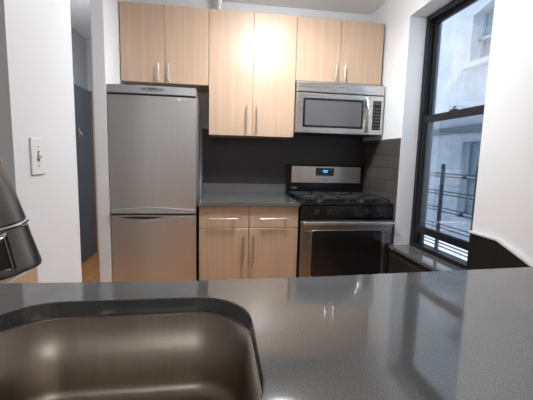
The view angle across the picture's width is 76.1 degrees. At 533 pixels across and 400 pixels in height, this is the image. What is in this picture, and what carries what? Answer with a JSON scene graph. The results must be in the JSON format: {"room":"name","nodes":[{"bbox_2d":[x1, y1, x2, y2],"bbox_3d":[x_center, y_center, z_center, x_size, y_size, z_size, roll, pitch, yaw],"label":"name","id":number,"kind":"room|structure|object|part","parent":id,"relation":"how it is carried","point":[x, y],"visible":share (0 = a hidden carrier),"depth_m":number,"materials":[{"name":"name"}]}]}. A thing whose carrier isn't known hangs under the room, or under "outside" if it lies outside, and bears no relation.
{"room":"kitchen","nodes":[
{"label":"kitchen","id":0,"kind":"room"},
{"bbox_2d":[0,0,81,282],"bbox_3d":[-0.862,-0.235,1.262,0.110,2.608,0.475,0,7,-8],"label":"wall","id":1,"kind":"structure","parent":0,"point":[37,86],"depth_m":1.22,"materials":[{"name":"white paint"}]},
{"bbox_2d":[7,267,37,282],"bbox_3d":[-0.780,0.671,1.073,0.008,0.860,0.305,0,7,-8],"label":"wood end panel","id":2,"kind":"object","parent":1,"relation":"attached to","point":[31,276],"visible":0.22,"depth_m":1.11,"materials":[{"name":"brown wood"}]},
{"bbox_2d":[29,137,45,174],"bbox_3d":[-0.786,-0.151,1.179,0.018,0.125,0.087,0,7,-8],"label":"light switch","id":3,"kind":"object","parent":1,"relation":"attached to","point":[37,156],"visible":1,"depth_m":1.17,"materials":[{"name":"white plastic"}]},
{"bbox_2d":[71,26,87,89],"bbox_3d":[-1.721,-0.167,0.533,0.120,2.608,7.520,0,7,-8],"label":"wall","id":4,"kind":"structure","parent":0,"point":[78,41],"depth_m":3.90,"materials":[{"name":"grey paint"}]},
{"bbox_2d":[73,83,97,262],"bbox_3d":[-2.104,-0.279,3.870,0.081,2.000,0.812,0,7,-8],"label":"door","id":5,"kind":"structure","parent":4,"relation":"in","point":[82,97],"depth_m":3.99,"materials":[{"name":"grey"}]},
{"bbox_3d":[-2.174,-0.327,4.243,0.049,2.000,0.048,0,7,-8],"label":"casing","id":6,"kind":"part","parent":5,"relation":"part of","materials":[{"name":"brown"}]},
{"bbox_2d":[81,251,99,281],"bbox_3d":[-0.176,1.188,0.928,3.370,0.100,7.820,0,7,-8],"label":"floor","id":7,"kind":"structure","parent":0,"point":[90,267],"depth_m":3.72,"materials":[{"name":"brown wood"}]},
{"bbox_2d":[107,84,199,281],"bbox_3d":[-0.861,0.025,2.776,0.596,1.724,0.668,0,7,-8],"label":"refrigerator","id":8,"kind":"object","parent":7,"relation":"on","point":[154,131],"visible":0.87,"depth_m":2.44,"materials":[{"name":"grey paint"}]},
{"bbox_3d":[-0.810,-0.317,2.447,0.596,0.826,0.066,0,7,-8],"label":"door","id":9,"kind":"part","parent":8,"relation":"part of","materials":[{"name":"metal"}]},
{"bbox_3d":[-0.791,-0.767,2.361,0.170,0.028,0.005,0,7,-8],"label":"control panel","id":10,"kind":"part","parent":8,"relation":"part of","materials":[{"name":"grey metal"}]},
{"bbox_3d":[-0.816,0.074,2.463,0.584,0.046,0.026,0,7,-8],"label":"handle","id":11,"kind":"part","parent":8,"relation":"part of","materials":[{"name":"silver metal"}]},
{"bbox_3d":[-0.817,0.134,2.471,0.584,0.046,0.026,0,7,-8],"label":"handle","id":12,"kind":"part","parent":8,"relation":"part of","materials":[{"name":"silver metal"}]},
{"bbox_3d":[-0.830,0.462,2.543,0.596,0.715,0.066,0,7,-8],"label":"door","id":13,"kind":"part","parent":8,"relation":"part of","materials":[{"name":"metal"}]},
{"bbox_2d":[199,207,298,280],"bbox_3d":[-0.179,0.447,2.982,0.785,0.869,0.640,0,7,-8],"label":"base cabinet","id":14,"kind":"object","parent":7,"relation":"on","point":[235,242],"visible":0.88,"depth_m":2.69,"materials":[{"name":"brown wood"}]},
{"bbox_3d":[-0.333,0.144,2.616,0.216,0.011,0.041,0,7,-8],"label":"handle","id":15,"kind":"part","parent":14,"relation":"part of","materials":[{"name":"silver metal"}]},
{"bbox_3d":[-0.329,0.134,2.646,0.382,0.166,0.020,0,7,-8],"label":"drawer","id":16,"kind":"part","parent":14,"relation":"part of","materials":[{"name":"brown wood"}]},
{"bbox_3d":[-0.338,0.511,2.692,0.382,0.585,0.020,0,7,-8],"label":"door","id":17,"kind":"part","parent":14,"relation":"part of","materials":[{"name":"brown wood"}]},
{"bbox_3d":[-0.183,0.387,2.669,0.011,0.215,0.041,0,7,-8],"label":"handle","id":18,"kind":"part","parent":14,"relation":"part of","materials":[{"name":"silver metal"}]},
{"bbox_2d":[198,183,299,206],"bbox_3d":[-0.169,-0.052,2.929,0.794,0.133,0.626,0,7,-8],"label":"countertop","id":19,"kind":"structure","parent":14,"relation":"on","point":[213,194],"depth_m":3.07,"materials":[{"name":"grey stone"}]},
{"bbox_3d":[-0.105,0.387,2.680,0.011,0.215,0.041,0,7,-8],"label":"handle","id":20,"kind":"part","parent":14,"relation":"part of","materials":[{"name":"silver metal"}]},
{"bbox_3d":[0.049,0.514,2.749,0.392,0.585,0.020,0,7,-8],"label":"door","id":21,"kind":"part","parent":14,"relation":"part of","materials":[{"name":"brown wood"}]},
{"bbox_3d":[0.059,0.136,2.702,0.392,0.166,0.020,0,7,-8],"label":"drawer","id":22,"kind":"part","parent":14,"relation":"part of","materials":[{"name":"brown wood"}]},
{"bbox_3d":[0.061,0.147,2.674,0.216,0.011,0.041,0,7,-8],"label":"handle","id":23,"kind":"part","parent":14,"relation":"part of","materials":[{"name":"silver metal"}]},
{"bbox_2d":[286,165,395,276],"bbox_3d":[0.602,0.300,3.022,0.764,1.190,0.708,0,7,-8],"label":"gas range","id":24,"kind":"object","parent":7,"relation":"on","point":[343,229],"visible":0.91,"depth_m":2.75,"materials":[{"name":"silver metal"}]},
{"bbox_3d":[0.399,0.098,2.647,0.047,0.047,0.037,0,7,-8],"label":"knob","id":25,"kind":"part","parent":24,"relation":"part of","materials":[{"name":"black plastic"}]},
{"bbox_3d":[0.576,-0.242,3.266,0.684,0.156,0.004,0,7,-8],"label":"control panel","id":26,"kind":"part","parent":24,"relation":"part of","materials":[{"name":"metal"}]},
{"bbox_3d":[0.498,0.099,2.662,0.047,0.047,0.037,0,7,-8],"label":"knob","id":27,"kind":"part","parent":24,"relation":"part of","materials":[{"name":"black plastic"}]},
{"bbox_2d":[287,195,392,205],"bbox_3d":[0.609,-0.001,2.995,0.759,0.022,0.597,0,7,-8],"label":"cooktop","id":28,"kind":"object","parent":24,"relation":"in","point":[307,202],"depth_m":2.74,"materials":[{"name":"black metal"}]},
{"bbox_3d":[0.640,0.441,2.762,0.756,0.565,0.044,0,7,-8],"label":"oven door","id":29,"kind":"part","parent":24,"relation":"part of","materials":[{"name":"metal"}]},
{"bbox_3d":[0.648,0.436,2.737,0.612,0.396,0.004,0,7,-8],"label":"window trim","id":30,"kind":"part","parent":24,"relation":"part of","materials":[{"name":"glass"}]},
{"bbox_3d":[0.654,0.182,2.682,0.754,0.026,0.055,0,7,-8],"label":"handle","id":31,"kind":"part","parent":24,"relation":"part of","materials":[{"name":"metal"}]},
{"bbox_3d":[0.805,0.101,2.707,0.047,0.047,0.037,0,7,-8],"label":"knob","id":32,"kind":"part","parent":24,"relation":"part of","materials":[{"name":"black plastic"}]},
{"bbox_3d":[0.909,0.102,2.722,0.047,0.047,0.037,0,7,-8],"label":"knob","id":33,"kind":"part","parent":24,"relation":"part of","materials":[{"name":"black plastic"}]},
{"bbox_3d":[0.068,0.733,0.679,2.435,0.875,0.615,0,7,-8],"label":"cabinet","id":34,"kind":"object","parent":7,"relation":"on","visible":0},
{"bbox_2d":[0,267,532,399],"bbox_3d":[0.071,0.279,0.627,2.520,0.038,0.805,0,7,-8],"label":"countertop","id":35,"kind":"structure","parent":34,"relation":"on","point":[456,334],"depth_m":0.71,"materials":[{"name":"grey stone"}]},
{"bbox_2d":[0,161,41,280],"bbox_3d":[-0.348,0.056,0.236,0.321,0.478,0.073,-3,8,-30],"label":"faucet","id":36,"kind":"object","parent":35,"relation":"on","point":[19,253],"visible":1,"depth_m":0.29,"materials":[{"name":"metal"}]},
{"bbox_2d":[0,312,261,399],"bbox_3d":[-0.287,0.392,0.593,0.578,0.196,0.476,0,7,-8],"label":"sink","id":37,"kind":"object","parent":35,"relation":"in","point":[181,355],"visible":0.88,"depth_m":0.79,"materials":[{"name":"metal"}]},
{"bbox_2d":[86,39,98,250],"bbox_3d":[-1.901,-0.638,4.337,0.853,2.608,0.120,0,7,-8],"label":"wall","id":38,"kind":"structure","parent":0,"point":[88,41],"depth_m":4.15,"materials":[{"name":"grey paint"}]},
{"bbox_2d":[90,0,128,281],"bbox_3d":[-1.288,-0.502,3.353,0.079,2.608,2.020,0,7,-8],"label":"wall partition","id":39,"kind":"structure","parent":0,"point":[105,19],"depth_m":2.38,"materials":[{"name":"white paint"}]},
{"bbox_2d":[216,0,223,9],"bbox_3d":[-0.394,-1.635,2.871,0.064,0.198,0.064,0,7,-8],"label":"riser pipe","id":40,"kind":"object","parent":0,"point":[219,2],"visible":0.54,"depth_m":2.85,"materials":[{"name":"white metal"}]},
{"bbox_2d":[70,0,386,38],"bbox_3d":[-0.110,-1.500,0.598,3.370,0.100,7.820,0,7,-8],"label":"ceiling","id":41,"kind":"structure","parent":0,"point":[80,12],"depth_m":3.07,"materials":[{"name":"white paint"}]},
{"bbox_2d":[129,0,370,195],"bbox_3d":[-0.022,-0.463,3.287,2.408,2.608,0.120,0,7,-8],"label":"wall","id":42,"kind":"structure","parent":0,"point":[203,98],"depth_m":3.09,"materials":[{"name":"white paint"}]},
{"bbox_2d":[119,1,208,92],"bbox_3d":[-0.817,-1.242,2.823,0.674,0.589,0.371,0,7,-8],"label":"upper cabinet","id":43,"kind":"object","parent":42,"relation":"attached to","point":[161,45],"visible":1,"depth_m":2.68,"materials":[{"name":"brown wood"}]},
{"bbox_3d":[-0.966,-1.225,2.662,0.334,0.588,0.019,0,7,-8],"label":"door","id":44,"kind":"part","parent":43,"relation":"part of","materials":[{"name":"brown wood"}]},
{"bbox_3d":[-0.631,-1.223,2.710,0.338,0.588,0.019,0,7,-8],"label":"door","id":45,"kind":"part","parent":43,"relation":"part of","materials":[{"name":"brown wood"}]},
{"bbox_2d":[209,9,296,138],"bbox_3d":[-0.132,-1.042,2.944,0.712,0.981,0.363,0,7,-8],"label":"upper cabinet","id":46,"kind":"object","parent":42,"relation":"attached to","point":[252,56],"visible":1,"depth_m":2.80,"materials":[{"name":"brown wood"}]},
{"bbox_3d":[-0.288,-1.026,2.785,0.356,0.980,0.019,0,7,-8],"label":"door","id":47,"kind":"part","parent":46,"relation":"part of","materials":[{"name":"brown wood"}]},
{"bbox_3d":[-0.082,-0.661,2.833,0.011,0.226,0.037,0,7,-8],"label":"handle","id":48,"kind":"part","parent":46,"relation":"part of","materials":[{"name":"silver metal"}]},
{"bbox_3d":[0.066,-1.024,2.836,0.352,0.980,0.019,0,7,-8],"label":"door","id":49,"kind":"part","parent":46,"relation":"part of","materials":[{"name":"brown wood"}]},
{"bbox_2d":[202,129,362,194],"bbox_3d":[0.173,-0.340,3.266,1.554,0.620,0.008,0,7,-8],"label":"backsplash","id":50,"kind":"structure","parent":42,"relation":"attached to","point":[224,159],"depth_m":3.23,"materials":[{"name":"grey tile"}]},
{"bbox_2d":[295,16,383,84],"bbox_3d":[0.604,-1.270,3.026,0.756,0.513,0.371,0,7,-8],"label":"upper cabinet","id":51,"kind":"object","parent":42,"relation":"attached to","point":[327,50],"visible":0.95,"depth_m":2.88,"materials":[{"name":"brown wood"}]},
{"bbox_3d":[0.437,-1.253,2.861,0.378,0.512,0.019,0,7,-8],"label":"door","id":52,"kind":"part","parent":51,"relation":"part of","materials":[{"name":"brown wood"}]},
{"bbox_2d":[293,80,384,137],"bbox_3d":[0.603,-0.794,3.033,0.760,0.434,0.456,0,7,-8],"label":"microwave","id":53,"kind":"object","parent":51,"relation":"attached to","point":[321,108],"visible":0.98,"depth_m":2.87,"materials":[{"name":"silver metal"}]},
{"bbox_3d":[0.560,-0.726,2.880,0.632,0.326,0.034,0,7,-8],"label":"door","id":54,"kind":"part","parent":53,"relation":"part of","materials":[{"name":"metal"}]},
{"bbox_3d":[0.628,-0.934,2.865,0.760,0.078,0.032,0,7,-8],"label":"vent panel","id":55,"kind":"part","parent":53,"relation":"part of","materials":[{"name":"metal"}]},
{"bbox_3d":[0.855,-0.723,2.882,0.032,0.300,0.070,0,7,-8],"label":"handle","id":56,"kind":"part","parent":53,"relation":"part of","materials":[{"name":"silver metal"}]},
{"bbox_3d":[0.938,-0.723,2.935,0.125,0.326,0.034,0,7,-8],"label":"control panel","id":57,"kind":"part","parent":53,"relation":"part of","materials":[{"name":"metal"}]},
{"bbox_3d":[0.812,-1.251,2.916,0.376,0.512,0.019,0,7,-8],"label":"door","id":58,"kind":"part","parent":51,"relation":"part of","materials":[{"name":"brown wood"}]},
{"bbox_2d":[363,0,532,262],"bbox_3d":[1.505,-0.063,0.341,0.228,2.608,6.200,0,7,-8],"label":"wall","id":59,"kind":"structure","parent":0,"point":[503,209],"depth_m":1.78,"materials":[{"name":"white paint"}]},
{"bbox_2d":[362,138,400,244],"bbox_3d":[0.984,0.180,3.092,0.008,1.429,0.692,0,7,-8],"label":"backsplash","id":60,"kind":"structure","parent":59,"relation":"attached to","point":[380,158],"depth_m":2.93,"materials":[{"name":"grey tile"}]},
{"bbox_2d":[388,249,431,272],"bbox_3d":[1.125,0.759,2.017,0.029,0.550,1.595,0,7,-8],"label":"trim","id":61,"kind":"structure","parent":59,"relation":"attached to","point":[398,263],"depth_m":2.58,"materials":[{"name":"black tile"}]},
{"bbox_2d":[388,245,464,270],"bbox_3d":[1.202,0.474,1.992,0.205,0.025,1.595,0,7,-8],"label":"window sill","id":62,"kind":"structure","parent":59,"relation":"attached to","point":[425,259],"depth_m":2.39,"materials":[{"name":"grey stone"}]},
{"bbox_2d":[409,0,484,269],"bbox_3d":[1.286,-0.456,2.278,0.080,1.755,0.824,0,7,-8],"label":"window","id":63,"kind":"structure","parent":59,"relation":"in","point":[427,116],"depth_m":2.58,"materials":[{"name":"black metal"}]},
{"bbox_3d":[1.259,-0.152,2.312,0.029,0.897,0.746,0,7,-8],"label":"sash","id":64,"kind":"part","parent":63,"relation":"part of","materials":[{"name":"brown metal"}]},
{"bbox_3d":[1.309,-0.924,2.222,0.026,0.739,0.746,0,7,-8],"label":"sash","id":65,"kind":"part","parent":63,"relation":"part of","materials":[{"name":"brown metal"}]},
{"bbox_2d":[424,164,478,257],"bbox_3d":[1.360,0.084,2.350,0.064,0.650,0.956,0,7,-8],"label":"guard","id":66,"kind":"object","parent":59,"relation":"attached to","point":[442,176],"visible":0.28,"depth_m":2.54,"materials":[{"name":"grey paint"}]},
{"bbox_3d":[1.315,0.054,2.584,0.018,0.650,0.026,0,7,-8],"label":"post","id":67,"kind":"part","parent":66,"relation":"part of","materials":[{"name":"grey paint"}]},
{"bbox_3d":[1.365,0.098,2.237,0.018,0.650,0.026,0,7,-8],"label":"post","id":68,"kind":"part","parent":66,"relation":"part of","materials":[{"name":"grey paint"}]},
{"bbox_2d":[466,233,496,269],"bbox_3d":[1.158,0.472,1.858,0.014,0.559,0.190,0,7,-8],"label":"backsplash","id":69,"kind":"structure","parent":59,"relation":"attached to","point":[481,250],"depth_m":1.84,"materials":[{"name":"black tile"}]},
{"bbox_2d":[468,231,532,266],"bbox_3d":[1.200,0.325,1.553,0.022,0.213,0.772,0,7,-8],"label":"trim","id":70,"kind":"structure","parent":59,"relation":"attached to","point":[529,263],"depth_m":1.67,"materials":[{"name":"grey paint"}]},
{"bbox_2d":[495,242,529,268],"bbox_3d":[1.213,0.520,1.480,0.014,0.558,0.576,0,7,-8],"label":"backsplash","id":71,"kind":"structure","parent":59,"relation":"attached to","point":[505,258],"depth_m":1.67,"materials":[{"name":"black tile"}]},
{"label":"outside","id":72,"kind":"structure","parent":0,"visible":0},
{"bbox_2d":[424,0,494,260],"bbox_3d":[3.157,-1.061,5.138,0.390,11.500,13.000,0,7,-8],"label":"neighbouring building","id":73,"kind":"structure","parent":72,"point":[465,43],"depth_m":5.35,"materials":[{"name":"grey"}]},
{"bbox_3d":[3.210,-0.261,4.911,0.020,1.170,0.900,0,7,-8],"label":"pane","id":74,"kind":"part","parent":73,"relation":"part of","materials":[{"name":"blue"}]},
{"bbox_3d":[3.127,-1.947,4.696,0.190,0.075,1.040,0,7,-8],"label":"window sill","id":75,"kind":"part","parent":73,"relation":"part of","materials":[{"name":"grey"}]},
{"bbox_3d":[3.320,-2.370,4.670,0.020,0.780,0.920,0,7,-8],"label":"pane","id":76,"kind":"part","parent":73,"relation":"part of","materials":[{"name":"blue"}]}
]}

